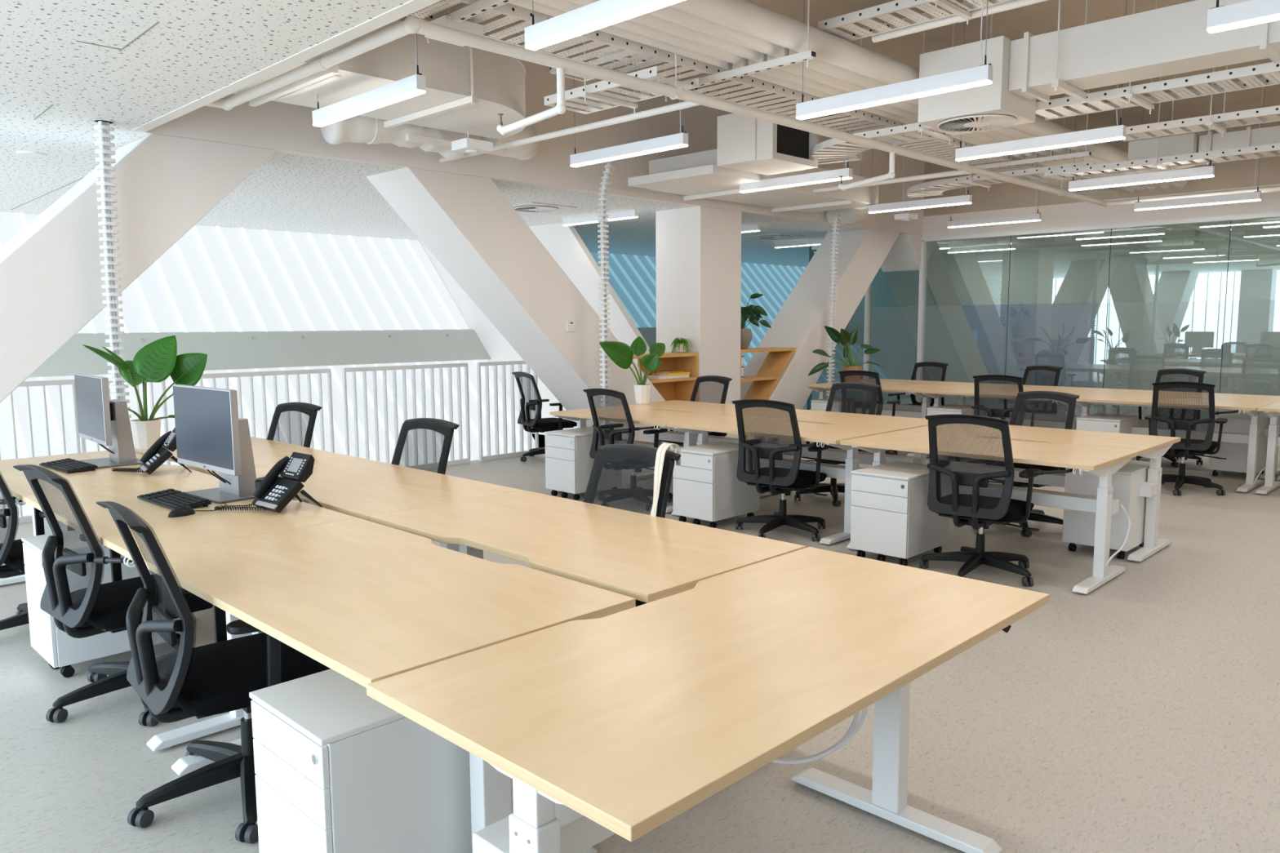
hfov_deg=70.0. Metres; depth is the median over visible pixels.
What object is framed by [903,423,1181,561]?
desk
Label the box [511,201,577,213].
ceiling vent
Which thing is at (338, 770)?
drawer pedestal
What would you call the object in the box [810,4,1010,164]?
cable tray
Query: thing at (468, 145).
sensor box
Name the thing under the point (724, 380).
office chair
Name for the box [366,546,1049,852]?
desk
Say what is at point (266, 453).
desk
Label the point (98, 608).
office chair
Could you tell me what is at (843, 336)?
potted plant
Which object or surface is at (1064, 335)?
window pane
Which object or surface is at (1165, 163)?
cable tray
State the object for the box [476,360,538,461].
balustrade panel
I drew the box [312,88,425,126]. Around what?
diffuser
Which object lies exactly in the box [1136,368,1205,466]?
office chair
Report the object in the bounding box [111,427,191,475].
desk phone
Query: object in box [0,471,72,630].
office chair
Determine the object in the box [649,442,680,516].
strap
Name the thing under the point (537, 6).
insulated pipe
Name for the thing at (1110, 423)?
drawer pedestal
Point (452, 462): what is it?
balustrade panel
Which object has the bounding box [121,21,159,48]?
trim
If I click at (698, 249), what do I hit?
wall column
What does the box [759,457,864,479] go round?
cable tray
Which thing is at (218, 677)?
office chair
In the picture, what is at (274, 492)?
desk phone
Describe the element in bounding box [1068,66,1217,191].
pendant lamp
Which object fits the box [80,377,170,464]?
balustrade panel
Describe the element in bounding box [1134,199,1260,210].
diffuser
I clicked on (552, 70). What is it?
cable tray
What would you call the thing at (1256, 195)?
pendant lamp
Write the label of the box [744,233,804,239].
ceiling vent
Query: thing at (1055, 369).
office chair
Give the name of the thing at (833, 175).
pendant lamp
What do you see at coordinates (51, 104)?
trim
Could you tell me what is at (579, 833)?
cable tray
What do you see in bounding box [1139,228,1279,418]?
glass panel
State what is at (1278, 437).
cable tray
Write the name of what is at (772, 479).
office chair
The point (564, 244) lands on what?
wall
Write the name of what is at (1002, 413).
office chair
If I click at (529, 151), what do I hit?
flexible duct
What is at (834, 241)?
spine
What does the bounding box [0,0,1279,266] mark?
ceiling
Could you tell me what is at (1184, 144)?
box
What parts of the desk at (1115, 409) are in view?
leg, leg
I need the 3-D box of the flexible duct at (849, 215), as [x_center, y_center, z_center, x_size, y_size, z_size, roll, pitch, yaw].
[2.704,-3.195,11.556,0.450,1.223,1.243,-1,6,-4]
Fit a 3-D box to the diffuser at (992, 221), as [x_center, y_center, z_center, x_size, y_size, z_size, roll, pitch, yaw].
[4.671,-2.683,12.117,1.233,0.012,0.057,6,9,44]
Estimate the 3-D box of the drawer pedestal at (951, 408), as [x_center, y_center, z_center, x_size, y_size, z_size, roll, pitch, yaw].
[3.532,0.068,10.259,0.404,0.575,0.576,6,9,44]
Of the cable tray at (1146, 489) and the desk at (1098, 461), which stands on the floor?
the desk at (1098, 461)
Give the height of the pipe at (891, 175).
0.258 m
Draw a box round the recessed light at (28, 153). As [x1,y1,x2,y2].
[15,151,47,157]
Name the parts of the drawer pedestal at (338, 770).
drawer, drawer, drawer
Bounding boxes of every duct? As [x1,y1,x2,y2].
[231,17,525,139]
[320,12,469,159]
[482,25,539,160]
[627,148,879,212]
[826,120,869,226]
[1008,0,1279,103]
[1198,125,1279,163]
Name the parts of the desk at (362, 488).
leg, leg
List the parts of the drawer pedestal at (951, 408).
drawer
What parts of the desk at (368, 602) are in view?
leg, leg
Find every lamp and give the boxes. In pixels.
[311,33,426,126]
[524,0,684,50]
[562,209,638,226]
[569,37,688,167]
[739,40,852,192]
[741,224,759,232]
[774,239,822,248]
[795,0,992,119]
[868,122,972,213]
[937,243,950,248]
[947,145,1041,227]
[947,244,1015,253]
[955,0,1127,161]
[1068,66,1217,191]
[1075,227,1164,239]
[1134,86,1265,210]
[1206,0,1279,33]
[1262,219,1279,227]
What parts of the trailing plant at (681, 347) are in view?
pot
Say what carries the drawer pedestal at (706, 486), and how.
on the floor
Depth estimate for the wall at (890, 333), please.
17.42 m
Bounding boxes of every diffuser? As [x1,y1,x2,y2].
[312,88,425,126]
[513,205,558,212]
[562,216,638,226]
[570,143,688,167]
[739,177,852,192]
[741,230,759,232]
[757,235,791,239]
[774,244,820,248]
[795,80,991,119]
[868,202,971,213]
[937,113,1017,132]
[947,219,1040,227]
[947,248,1014,253]
[955,136,1124,161]
[1068,174,1213,191]
[1075,233,1164,239]
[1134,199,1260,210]
[1146,164,1195,170]
[1207,13,1279,33]
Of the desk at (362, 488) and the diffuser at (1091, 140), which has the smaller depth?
the desk at (362, 488)
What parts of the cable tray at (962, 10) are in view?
rail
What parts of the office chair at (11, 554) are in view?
post, backrest frame, backrest, seat, post, armrest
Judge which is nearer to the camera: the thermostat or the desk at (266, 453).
the desk at (266, 453)
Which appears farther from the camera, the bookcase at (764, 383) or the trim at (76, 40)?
the bookcase at (764, 383)
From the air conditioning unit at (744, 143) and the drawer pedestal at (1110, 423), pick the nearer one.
the air conditioning unit at (744, 143)
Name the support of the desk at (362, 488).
on the floor
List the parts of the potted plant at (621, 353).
pot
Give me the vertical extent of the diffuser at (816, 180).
0.012 m
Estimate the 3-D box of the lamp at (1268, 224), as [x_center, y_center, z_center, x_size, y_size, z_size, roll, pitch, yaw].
[8.803,-2.668,11.869,1.200,0.088,0.058,6,9,44]
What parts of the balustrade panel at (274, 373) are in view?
rail, post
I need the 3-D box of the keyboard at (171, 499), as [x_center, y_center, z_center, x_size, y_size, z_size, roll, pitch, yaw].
[-2.094,0.326,4.104,0.450,0.030,0.150,6,9,42]
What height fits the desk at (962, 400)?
0.765 m
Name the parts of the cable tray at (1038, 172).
rail, rail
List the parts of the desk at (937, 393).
leg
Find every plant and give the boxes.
[81,335,207,450]
[599,336,665,404]
[670,337,692,352]
[740,293,771,348]
[808,325,886,382]
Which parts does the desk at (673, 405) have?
leg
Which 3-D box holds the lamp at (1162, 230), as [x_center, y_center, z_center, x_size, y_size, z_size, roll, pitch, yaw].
[7.092,-2.848,13.542,1.200,0.088,0.058,6,9,44]
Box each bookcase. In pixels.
[632,351,698,400]
[740,346,795,439]
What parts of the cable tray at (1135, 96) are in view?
rail, rail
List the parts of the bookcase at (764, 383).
panel, shelf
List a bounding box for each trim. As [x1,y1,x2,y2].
[11,177,83,209]
[34,104,53,119]
[75,40,122,49]
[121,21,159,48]
[131,0,440,132]
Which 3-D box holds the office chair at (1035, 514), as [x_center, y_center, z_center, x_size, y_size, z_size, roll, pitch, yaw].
[2.845,0.253,6.776,0.674,1.001,0.695,-5,8,-38]
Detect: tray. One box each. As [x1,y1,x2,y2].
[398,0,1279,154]
[406,0,1119,195]
[472,803,615,852]
[544,41,698,114]
[549,40,670,81]
[617,439,683,451]
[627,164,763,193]
[642,429,759,445]
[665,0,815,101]
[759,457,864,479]
[760,441,920,465]
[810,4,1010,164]
[810,126,1009,164]
[817,0,1012,40]
[855,408,921,417]
[875,403,933,411]
[906,157,1093,197]
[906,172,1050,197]
[927,459,1156,497]
[950,480,1119,515]
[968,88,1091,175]
[981,415,1076,430]
[983,410,1080,422]
[1035,0,1279,119]
[1044,74,1279,180]
[1123,65,1279,141]
[1137,419,1268,436]
[1277,435,1279,445]
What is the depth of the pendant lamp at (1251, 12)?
3.96 m
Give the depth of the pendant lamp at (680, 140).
6.96 m
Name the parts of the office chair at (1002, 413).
post, backrest, backrest frame, post, armrest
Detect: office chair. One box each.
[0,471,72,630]
[13,464,213,726]
[96,501,330,844]
[266,402,321,448]
[391,417,459,474]
[511,371,577,462]
[582,388,672,511]
[582,444,680,606]
[658,375,732,446]
[732,399,829,541]
[794,382,880,506]
[838,370,900,455]
[897,361,948,406]
[919,413,1040,586]
[967,374,1039,465]
[986,391,1079,537]
[1004,364,1062,413]
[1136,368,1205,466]
[1144,381,1227,495]
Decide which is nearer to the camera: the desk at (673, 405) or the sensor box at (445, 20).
the sensor box at (445, 20)
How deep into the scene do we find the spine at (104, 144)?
5.98 m
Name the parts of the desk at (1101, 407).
leg, leg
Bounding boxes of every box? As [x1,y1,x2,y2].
[424,8,484,46]
[451,3,493,155]
[894,155,918,221]
[1127,133,1204,171]
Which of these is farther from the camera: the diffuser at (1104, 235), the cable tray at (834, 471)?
the diffuser at (1104, 235)
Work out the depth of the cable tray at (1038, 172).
9.66 m
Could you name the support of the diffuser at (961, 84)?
attached to the pendant lamp at (981, 75)
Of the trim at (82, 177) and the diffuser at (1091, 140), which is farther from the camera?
the trim at (82, 177)
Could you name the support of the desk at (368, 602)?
on the floor
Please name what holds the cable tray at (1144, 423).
on the desk at (1115, 409)
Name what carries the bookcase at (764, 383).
on the floor
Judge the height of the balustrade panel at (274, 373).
1.105 m
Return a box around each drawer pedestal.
[21,529,180,677]
[248,668,513,852]
[544,426,622,500]
[672,441,760,528]
[810,397,862,443]
[849,461,950,565]
[926,404,983,462]
[1062,459,1150,559]
[1076,413,1138,460]
[1208,413,1270,475]
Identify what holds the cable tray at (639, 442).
on the desk at (648, 416)
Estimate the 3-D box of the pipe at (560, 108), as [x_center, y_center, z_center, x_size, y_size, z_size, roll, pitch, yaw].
[-0.620,-1.821,5.160,0.587,0.278,0.055,6,9,44]
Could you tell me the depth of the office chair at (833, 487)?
7.93 m
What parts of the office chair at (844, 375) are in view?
post, backrest frame, backrest, post, armrest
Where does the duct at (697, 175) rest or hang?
attached to the flexible duct at (849, 215)
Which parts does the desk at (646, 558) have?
leg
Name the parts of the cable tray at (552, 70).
rail, rail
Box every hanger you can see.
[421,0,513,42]
[853,13,992,143]
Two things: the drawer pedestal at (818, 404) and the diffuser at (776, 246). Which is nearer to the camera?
the drawer pedestal at (818, 404)
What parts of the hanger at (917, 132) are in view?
threaded rod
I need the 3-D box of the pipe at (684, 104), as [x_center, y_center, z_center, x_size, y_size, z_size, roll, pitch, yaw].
[-0.660,-2.182,6.850,2.940,0.044,0.044,6,9,44]
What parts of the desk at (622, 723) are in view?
leg, leg, crank handle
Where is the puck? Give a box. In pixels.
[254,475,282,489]
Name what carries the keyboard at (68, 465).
on the desk at (16, 481)
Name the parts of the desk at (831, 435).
leg, crank handle, leg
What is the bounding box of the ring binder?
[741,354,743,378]
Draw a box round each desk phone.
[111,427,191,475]
[213,452,322,512]
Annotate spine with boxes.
[93,120,132,432]
[597,162,615,425]
[826,209,840,398]
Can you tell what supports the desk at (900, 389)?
on the floor
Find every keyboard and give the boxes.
[39,457,97,473]
[137,488,211,510]
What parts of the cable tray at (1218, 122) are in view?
rail, rail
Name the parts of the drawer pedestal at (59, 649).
drawer, drawer, drawer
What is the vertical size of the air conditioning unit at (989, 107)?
0.478 m
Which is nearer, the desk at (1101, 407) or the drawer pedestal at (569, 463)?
the drawer pedestal at (569, 463)
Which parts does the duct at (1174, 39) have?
threaded rod, threaded rod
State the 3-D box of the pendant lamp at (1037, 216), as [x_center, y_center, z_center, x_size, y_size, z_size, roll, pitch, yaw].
[4.668,-3.274,12.051,1.235,1.200,0.058,6,9,44]
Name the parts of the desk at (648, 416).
crank handle, leg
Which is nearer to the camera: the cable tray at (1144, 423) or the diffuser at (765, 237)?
the cable tray at (1144, 423)
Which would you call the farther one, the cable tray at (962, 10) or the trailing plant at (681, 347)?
the trailing plant at (681, 347)
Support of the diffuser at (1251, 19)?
attached to the pendant lamp at (1251, 12)
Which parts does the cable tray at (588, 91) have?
rail, rail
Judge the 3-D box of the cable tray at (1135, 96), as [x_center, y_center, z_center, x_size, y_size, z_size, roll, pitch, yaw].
[4.903,-2.494,4.565,5.750,1.055,0.480,6,9,44]
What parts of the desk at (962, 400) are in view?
leg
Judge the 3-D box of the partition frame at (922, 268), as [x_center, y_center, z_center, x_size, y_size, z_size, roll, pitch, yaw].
[8.248,-1.093,10.395,14.900,2.800,0.110,6,9,44]
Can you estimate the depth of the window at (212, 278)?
11.73 m
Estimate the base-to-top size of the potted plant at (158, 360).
0.726 m
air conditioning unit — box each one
[716,106,818,175]
[917,35,1035,134]
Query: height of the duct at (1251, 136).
0.230 m
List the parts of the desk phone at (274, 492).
coiled cord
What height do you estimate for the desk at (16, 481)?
0.740 m
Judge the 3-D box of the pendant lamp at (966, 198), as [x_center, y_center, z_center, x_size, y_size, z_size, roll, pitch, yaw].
[3.148,-3.067,10.304,1.235,1.200,0.058,6,9,44]
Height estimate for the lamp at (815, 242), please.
0.088 m
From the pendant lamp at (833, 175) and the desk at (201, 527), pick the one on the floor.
the desk at (201, 527)
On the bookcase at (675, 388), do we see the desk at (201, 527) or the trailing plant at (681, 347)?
the trailing plant at (681, 347)
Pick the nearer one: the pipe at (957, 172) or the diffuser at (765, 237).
the pipe at (957, 172)
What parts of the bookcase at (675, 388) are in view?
panel, shelf, panel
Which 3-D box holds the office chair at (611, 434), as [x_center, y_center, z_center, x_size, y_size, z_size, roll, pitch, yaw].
[-0.079,0.164,7.697,0.674,1.001,0.695,-6,9,-43]
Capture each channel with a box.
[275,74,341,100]
[405,133,521,158]
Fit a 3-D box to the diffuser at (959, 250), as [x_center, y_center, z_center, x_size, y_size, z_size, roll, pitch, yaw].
[6.010,-3.098,16.138,1.198,0.012,0.057,6,9,44]
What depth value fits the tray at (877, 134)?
7.42 m
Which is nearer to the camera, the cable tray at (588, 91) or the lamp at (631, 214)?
the cable tray at (588, 91)
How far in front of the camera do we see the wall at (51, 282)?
8.54 m
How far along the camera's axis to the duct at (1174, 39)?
5.50 m
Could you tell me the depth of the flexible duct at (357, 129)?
6.85 m
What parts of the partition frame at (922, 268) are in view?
clear pane, head rail, frosted pane, clear pane, frosted pane, frosted pane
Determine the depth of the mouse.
3.81 m
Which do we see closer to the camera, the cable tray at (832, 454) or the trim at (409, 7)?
the trim at (409, 7)
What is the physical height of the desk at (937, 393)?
0.765 m
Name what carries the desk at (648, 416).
on the floor
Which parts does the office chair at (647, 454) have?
backrest, backrest frame, seat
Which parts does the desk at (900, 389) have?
crank handle, leg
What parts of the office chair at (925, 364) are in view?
backrest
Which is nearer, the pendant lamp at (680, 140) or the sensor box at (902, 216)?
the pendant lamp at (680, 140)
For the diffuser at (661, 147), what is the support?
attached to the pendant lamp at (680, 140)
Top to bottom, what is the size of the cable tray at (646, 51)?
0.056 m
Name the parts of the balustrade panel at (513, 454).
post, rail, rail, post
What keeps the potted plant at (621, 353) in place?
on the desk at (673, 405)
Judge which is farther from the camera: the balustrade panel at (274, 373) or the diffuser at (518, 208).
the diffuser at (518, 208)
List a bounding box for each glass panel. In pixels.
[913,241,1147,409]
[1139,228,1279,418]
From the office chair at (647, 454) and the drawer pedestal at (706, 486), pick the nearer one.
the office chair at (647, 454)
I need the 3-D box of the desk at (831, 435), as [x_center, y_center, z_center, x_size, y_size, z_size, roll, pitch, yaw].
[1.037,0.369,6.989,1.548,0.740,0.887,6,9,44]
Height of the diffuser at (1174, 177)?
0.012 m
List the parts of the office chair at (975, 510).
armrest, post, backrest frame, backrest, gas lift rod, seat, post, armrest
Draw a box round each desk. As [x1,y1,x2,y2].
[0,450,206,585]
[22,474,357,751]
[134,436,355,500]
[141,517,635,852]
[255,457,522,551]
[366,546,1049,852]
[368,489,805,603]
[549,405,730,513]
[622,400,777,479]
[666,415,897,544]
[742,408,928,497]
[804,382,949,457]
[840,430,1142,594]
[859,378,979,411]
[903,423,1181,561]
[916,386,1091,457]
[951,382,1119,422]
[1075,393,1275,492]
[1096,389,1279,479]
[1255,401,1279,494]
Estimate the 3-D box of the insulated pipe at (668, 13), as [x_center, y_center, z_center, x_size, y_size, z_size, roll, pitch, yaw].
[2.797,-2.579,7.602,0.132,0.132,10.680,6,9,44]
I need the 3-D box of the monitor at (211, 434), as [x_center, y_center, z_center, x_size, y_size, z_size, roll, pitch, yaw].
[-1.923,0.067,4.251,0.600,0.510,0.260,5,9,41]
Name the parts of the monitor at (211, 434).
casing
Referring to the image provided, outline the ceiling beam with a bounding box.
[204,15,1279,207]
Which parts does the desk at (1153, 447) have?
leg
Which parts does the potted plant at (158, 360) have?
pot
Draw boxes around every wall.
[0,58,999,444]
[417,222,649,447]
[806,244,914,409]
[922,120,1279,237]
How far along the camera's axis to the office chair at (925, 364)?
11.98 m
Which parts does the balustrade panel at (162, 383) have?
post, post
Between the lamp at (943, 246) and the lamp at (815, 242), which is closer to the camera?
the lamp at (815, 242)
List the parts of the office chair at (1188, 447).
armrest, post, gas lift rod, backrest, backrest frame, seat, post, armrest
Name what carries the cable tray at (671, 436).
on the desk at (673, 405)
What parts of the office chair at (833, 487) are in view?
seat, backrest, backrest frame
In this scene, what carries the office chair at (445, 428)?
on the floor
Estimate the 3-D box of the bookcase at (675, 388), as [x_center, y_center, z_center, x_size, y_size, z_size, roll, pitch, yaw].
[0.145,-0.247,10.305,0.360,1.147,1.155,6,9,44]
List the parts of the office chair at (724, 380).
seat, backrest, backrest frame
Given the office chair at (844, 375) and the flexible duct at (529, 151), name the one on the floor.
the office chair at (844, 375)
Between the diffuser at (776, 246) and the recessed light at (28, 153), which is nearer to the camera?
the recessed light at (28, 153)
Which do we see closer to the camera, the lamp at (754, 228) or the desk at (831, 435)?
the desk at (831, 435)
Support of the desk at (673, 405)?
on the floor
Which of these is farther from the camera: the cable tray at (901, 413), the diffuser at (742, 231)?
the diffuser at (742, 231)
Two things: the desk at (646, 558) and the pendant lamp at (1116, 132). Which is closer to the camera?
the desk at (646, 558)
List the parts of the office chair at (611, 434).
post, backrest frame, backrest, post, seat, armrest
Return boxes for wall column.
[655,205,741,438]
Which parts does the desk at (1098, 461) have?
leg, crank handle, leg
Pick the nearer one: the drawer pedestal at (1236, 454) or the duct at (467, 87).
the duct at (467, 87)
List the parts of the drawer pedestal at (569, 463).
drawer, drawer, drawer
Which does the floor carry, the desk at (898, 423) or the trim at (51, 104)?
the desk at (898, 423)
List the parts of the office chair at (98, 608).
backrest frame, post, backrest, post, armrest, seat, armrest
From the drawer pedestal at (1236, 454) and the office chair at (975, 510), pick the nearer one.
the office chair at (975, 510)
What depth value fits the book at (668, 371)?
10.43 m
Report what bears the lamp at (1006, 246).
attached to the ceiling
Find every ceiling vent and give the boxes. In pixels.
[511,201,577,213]
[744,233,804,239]
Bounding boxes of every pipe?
[439,101,701,162]
[497,67,566,135]
[508,0,1135,191]
[530,0,1145,191]
[567,0,1157,190]
[645,5,1170,188]
[668,0,1187,186]
[813,169,973,192]
[838,151,895,191]
[871,0,1048,42]
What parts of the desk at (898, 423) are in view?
leg, leg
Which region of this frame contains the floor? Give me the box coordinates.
[0,397,1279,852]
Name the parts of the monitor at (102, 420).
casing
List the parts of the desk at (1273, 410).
leg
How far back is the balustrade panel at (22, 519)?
7.19 m
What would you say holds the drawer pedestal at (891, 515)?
on the floor
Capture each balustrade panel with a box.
[0,378,80,525]
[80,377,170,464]
[173,368,334,466]
[342,362,470,469]
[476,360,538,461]
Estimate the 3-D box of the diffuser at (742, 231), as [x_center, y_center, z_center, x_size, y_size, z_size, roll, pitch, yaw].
[1.169,-2.692,12.789,1.228,0.012,0.057,6,9,44]
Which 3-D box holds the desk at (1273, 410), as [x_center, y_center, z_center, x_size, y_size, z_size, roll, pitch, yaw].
[6.203,0.247,7.713,1.595,0.765,0.861,6,9,44]
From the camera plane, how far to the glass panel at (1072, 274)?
16.08 m
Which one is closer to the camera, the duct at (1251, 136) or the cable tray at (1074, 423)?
the duct at (1251, 136)
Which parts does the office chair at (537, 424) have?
backrest frame, post, backrest, post, seat, armrest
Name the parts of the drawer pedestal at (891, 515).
drawer, drawer, drawer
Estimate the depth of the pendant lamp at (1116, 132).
6.79 m
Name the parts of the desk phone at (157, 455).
coiled cord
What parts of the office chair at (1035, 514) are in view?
seat, backrest, backrest frame, armrest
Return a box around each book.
[647,374,688,379]
[652,371,690,375]
[656,369,683,373]
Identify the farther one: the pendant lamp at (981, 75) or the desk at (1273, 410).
the desk at (1273, 410)
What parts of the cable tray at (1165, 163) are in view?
rail, rail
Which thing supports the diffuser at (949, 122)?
attached to the air conditioning unit at (989, 107)
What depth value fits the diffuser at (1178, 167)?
8.79 m
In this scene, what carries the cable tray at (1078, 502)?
on the desk at (1098, 461)
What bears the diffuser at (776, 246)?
attached to the lamp at (815, 242)
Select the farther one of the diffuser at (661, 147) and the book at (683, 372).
the book at (683, 372)
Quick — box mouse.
[168,502,226,517]
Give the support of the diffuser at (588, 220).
attached to the lamp at (631, 214)
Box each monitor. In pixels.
[74,373,142,468]
[173,384,256,503]
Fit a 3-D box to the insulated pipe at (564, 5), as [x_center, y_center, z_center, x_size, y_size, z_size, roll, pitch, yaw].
[2.601,-2.589,7.795,0.110,0.110,10.680,6,9,44]
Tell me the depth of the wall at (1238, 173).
12.29 m
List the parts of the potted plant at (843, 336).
pot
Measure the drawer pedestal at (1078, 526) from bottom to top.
0.575 m
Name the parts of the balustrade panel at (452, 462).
post, rail, rail, post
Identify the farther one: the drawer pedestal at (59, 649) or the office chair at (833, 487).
the office chair at (833, 487)
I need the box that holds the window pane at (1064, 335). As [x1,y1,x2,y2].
[914,302,1097,408]
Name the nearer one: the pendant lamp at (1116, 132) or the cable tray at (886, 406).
the pendant lamp at (1116, 132)
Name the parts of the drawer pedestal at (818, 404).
drawer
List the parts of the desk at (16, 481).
leg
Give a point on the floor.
(1139, 712)
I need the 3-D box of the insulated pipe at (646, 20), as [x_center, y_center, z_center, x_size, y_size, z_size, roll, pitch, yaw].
[2.694,-2.584,7.704,0.120,0.120,10.680,6,9,44]
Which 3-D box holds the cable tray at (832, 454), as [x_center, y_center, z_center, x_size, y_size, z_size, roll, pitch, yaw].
[1.609,0.231,7.559,1.468,0.080,0.120,6,9,44]
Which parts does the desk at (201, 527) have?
crank handle, leg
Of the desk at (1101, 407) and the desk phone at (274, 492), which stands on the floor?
the desk at (1101, 407)
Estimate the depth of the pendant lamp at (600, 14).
3.96 m
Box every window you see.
[0,211,534,518]
[590,252,806,369]
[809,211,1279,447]
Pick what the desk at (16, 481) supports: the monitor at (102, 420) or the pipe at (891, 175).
the monitor at (102, 420)
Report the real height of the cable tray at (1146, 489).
0.080 m
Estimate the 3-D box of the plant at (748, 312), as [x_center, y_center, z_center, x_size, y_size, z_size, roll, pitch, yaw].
[1.293,-1.317,11.436,0.619,0.687,0.662,6,9,44]
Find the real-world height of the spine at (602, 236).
3.071 m
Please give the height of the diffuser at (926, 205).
0.012 m
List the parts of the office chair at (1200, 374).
armrest, backrest, backrest frame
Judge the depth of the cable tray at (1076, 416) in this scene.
10.31 m
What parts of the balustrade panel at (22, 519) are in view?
rail, rail, post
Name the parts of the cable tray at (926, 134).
rail, rail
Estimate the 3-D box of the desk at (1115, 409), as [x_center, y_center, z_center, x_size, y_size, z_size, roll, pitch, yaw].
[5.680,0.052,9.452,1.596,0.765,0.861,6,9,44]
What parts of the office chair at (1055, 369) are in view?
backrest, backrest frame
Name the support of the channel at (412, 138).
attached to the duct at (467, 87)
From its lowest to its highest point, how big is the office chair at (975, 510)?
1.001 m
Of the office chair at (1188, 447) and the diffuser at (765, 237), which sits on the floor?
the office chair at (1188, 447)
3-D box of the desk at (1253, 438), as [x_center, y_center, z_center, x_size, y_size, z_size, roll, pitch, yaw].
[5.085,0.129,8.807,1.659,0.765,0.861,6,9,44]
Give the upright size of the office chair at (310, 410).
1.001 m
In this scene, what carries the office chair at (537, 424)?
on the floor
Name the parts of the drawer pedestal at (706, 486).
drawer, drawer, drawer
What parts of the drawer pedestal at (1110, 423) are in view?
drawer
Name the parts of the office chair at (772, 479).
armrest, post, backrest frame, backrest, gas lift rod, post, seat, armrest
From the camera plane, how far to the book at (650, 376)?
10.25 m
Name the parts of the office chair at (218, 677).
backrest frame, post, backrest, post, armrest, seat, gas lift rod, armrest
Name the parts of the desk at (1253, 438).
leg, crank handle, leg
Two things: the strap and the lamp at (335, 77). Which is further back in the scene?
the lamp at (335, 77)
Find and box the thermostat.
[566,320,575,331]

